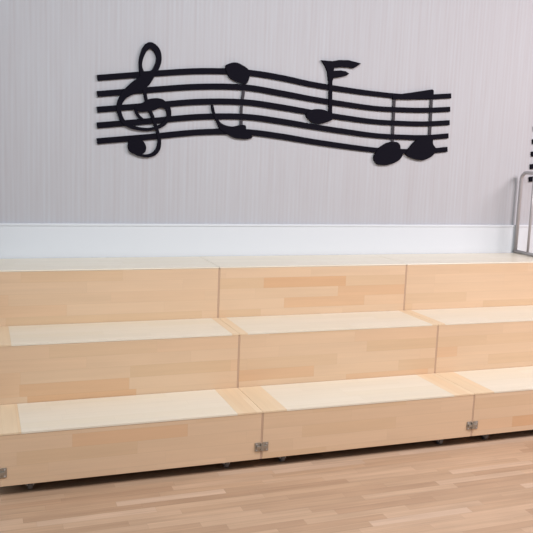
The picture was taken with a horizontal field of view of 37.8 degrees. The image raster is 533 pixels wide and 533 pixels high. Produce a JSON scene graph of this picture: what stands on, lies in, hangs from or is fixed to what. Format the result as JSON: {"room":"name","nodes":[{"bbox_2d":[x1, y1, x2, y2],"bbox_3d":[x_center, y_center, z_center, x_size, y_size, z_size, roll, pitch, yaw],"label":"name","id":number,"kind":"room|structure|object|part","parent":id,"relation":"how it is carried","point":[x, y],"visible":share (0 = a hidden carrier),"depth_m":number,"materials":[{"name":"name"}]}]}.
{"room":"music room","nodes":[
{"label":"music room","id":0,"kind":"room"},
{"bbox_2d":[0,0,532,224],"bbox_3d":[0.432,-0.868,4.332,12.000,3.100,0.100,-1,9,-20],"label":"wall","id":1,"kind":"structure","parent":0,"point":[54,169],"depth_m":4.12,"materials":[{"name":"paint"}]},
{"bbox_2d":[0,223,532,258],"bbox_3d":[0.411,0.218,4.438,12.000,0.920,0.018,-1,9,-20],"label":"baseboard","id":2,"kind":"structure","parent":1,"relation":"attached to","point":[17,240],"depth_m":4.17,"materials":[{"name":"white"}]},
{"bbox_2d":[97,42,450,164],"bbox_3d":[0.117,-0.844,4.156,2.020,0.567,0.014,-1,9,-20],"label":"decoration","id":3,"kind":"object","parent":1,"relation":"attached to","point":[422,148],"visible":1,"depth_m":4.09,"materials":[{"name":"black plastic"}]},
{"bbox_3d":[-0.126,-0.834,4.072,0.028,0.261,0.008,-1,9,-20],"label":"note stem","id":4,"kind":"part","parent":3,"relation":"part of","materials":[{"name":"grey"}]},
{"bbox_3d":[0.345,-0.940,4.226,0.034,0.248,0.013,-1,9,-20],"label":"note stem","id":5,"kind":"part","parent":3,"relation":"part of","materials":[{"name":"black plastic"}]},
{"bbox_3d":[0.715,-0.822,4.386,0.021,0.266,0.008,-1,9,-20],"label":"note stem","id":6,"kind":"part","parent":3,"relation":"part of","materials":[{"name":"grey"}]},
{"bbox_3d":[0.942,-0.858,4.464,0.022,0.249,0.008,-1,9,-20],"label":"note stem","id":7,"kind":"part","parent":3,"relation":"part of","materials":[{"name":"grey"}]},
{"bbox_2d":[529,139,532,181],"bbox_3d":[2.564,-0.759,5.079,2.020,0.567,0.014,-1,9,-20],"label":"decoration","id":8,"kind":"object","parent":1,"relation":"attached to","point":[531,165],"visible":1,"depth_m":4.75,"materials":[{"name":"black plastic"}]},
{"bbox_2d":[0,430,532,532],"bbox_3d":[1.509,1.188,1.506,12.000,0.050,6.500,-1,9,-20],"label":"floor","id":9,"kind":"structure","parent":0,"point":[471,484],"depth_m":3.00,"materials":[{"name":"brown wood"}]},
{"bbox_2d":[0,256,218,325],"bbox_3d":[-0.791,0.353,3.800,1.037,0.750,0.369,-1,9,-20],"label":"box","id":10,"kind":"object","parent":9,"relation":"on","point":[33,291],"visible":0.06,"depth_m":3.61,"materials":[{"name":"beige wood"}]},
{"bbox_2d":[0,318,238,404],"bbox_3d":[-0.674,0.530,3.491,1.037,0.500,0.334,-1,9,-20],"label":"box","id":11,"kind":"object","parent":9,"relation":"on","point":[52,362],"visible":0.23,"depth_m":3.34,"materials":[{"name":"beige wood"}]},
{"bbox_2d":[0,388,262,488],"bbox_3d":[-0.574,0.706,3.189,1.063,0.250,0.345,-1,9,-20],"label":"box","id":12,"kind":"object","parent":9,"relation":"on","point":[49,441],"visible":1,"depth_m":3.07,"materials":[{"name":"beige wood"}]},
{"bbox_2d":[200,254,406,317],"bbox_3d":[0.178,0.337,4.157,1.037,0.750,0.369,-1,9,-20],"label":"box","id":13,"kind":"object","parent":9,"relation":"on","point":[248,286],"visible":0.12,"depth_m":3.96,"materials":[{"name":"beige wood"}]},
{"bbox_2d":[219,310,437,387],"bbox_3d":[0.295,0.514,3.849,1.037,0.500,0.334,-1,9,-20],"label":"box","id":14,"kind":"object","parent":9,"relation":"on","point":[302,348],"visible":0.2,"depth_m":3.69,"materials":[{"name":"beige wood"}]},
{"bbox_2d":[239,373,474,461],"bbox_3d":[0.396,0.689,3.547,1.063,0.250,0.345,-1,9,-20],"label":"box","id":15,"kind":"object","parent":9,"relation":"on","point":[324,416],"visible":0.99,"depth_m":3.43,"materials":[{"name":"beige wood"}]},
{"bbox_3d":[0.463,0.694,3.409,1.025,0.199,0.016,-1,9,-20],"label":"panel","id":16,"kind":"part","parent":15,"relation":"part of","materials":[{"name":"brown wood"}]},
{"bbox_2d":[375,253,532,309],"bbox_3d":[1.148,0.321,4.515,1.037,0.750,0.369,-1,9,-20],"label":"box","id":17,"kind":"object","parent":9,"relation":"on","point":[458,280],"visible":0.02,"depth_m":4.29,"materials":[{"name":"beige wood"}]},
{"bbox_3d":[1.211,0.330,4.351,1.025,0.699,0.016,-1,9,-20],"label":"panel","id":18,"kind":"part","parent":17,"relation":"part of","materials":[{"name":"brown wood"}]},
{"bbox_2d":[513,171,532,255],"bbox_3d":[1.593,-0.308,4.598,0.020,0.501,0.336,-1,9,-20],"label":"guard rail","id":19,"kind":"object","parent":17,"relation":"on","point":[523,174],"visible":1,"depth_m":4.71,"materials":[{"name":"grey metal"}]},
{"bbox_2d":[404,305,532,372],"bbox_3d":[1.265,0.498,4.207,1.037,0.500,0.334,-1,9,-20],"label":"box","id":20,"kind":"object","parent":9,"relation":"on","point":[477,338],"visible":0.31,"depth_m":3.98,"materials":[{"name":"beige wood"}]},
{"bbox_3d":[1.322,0.504,4.059,1.025,0.449,0.016,-1,9,-20],"label":"panel","id":21,"kind":"part","parent":20,"relation":"part of","materials":[{"name":"brown wood"}]},
{"bbox_2d":[436,366,532,438],"bbox_3d":[1.365,0.673,3.905,1.063,0.250,0.345,-1,9,-20],"label":"box","id":22,"kind":"object","parent":9,"relation":"on","point":[503,397],"visible":0.78,"depth_m":3.67,"materials":[{"name":"beige wood"}]},
{"bbox_3d":[1.432,0.678,3.767,1.025,0.199,0.016,-1,9,-20],"label":"panel","id":23,"kind":"part","parent":22,"relation":"part of","materials":[{"name":"brown wood"}]}
]}

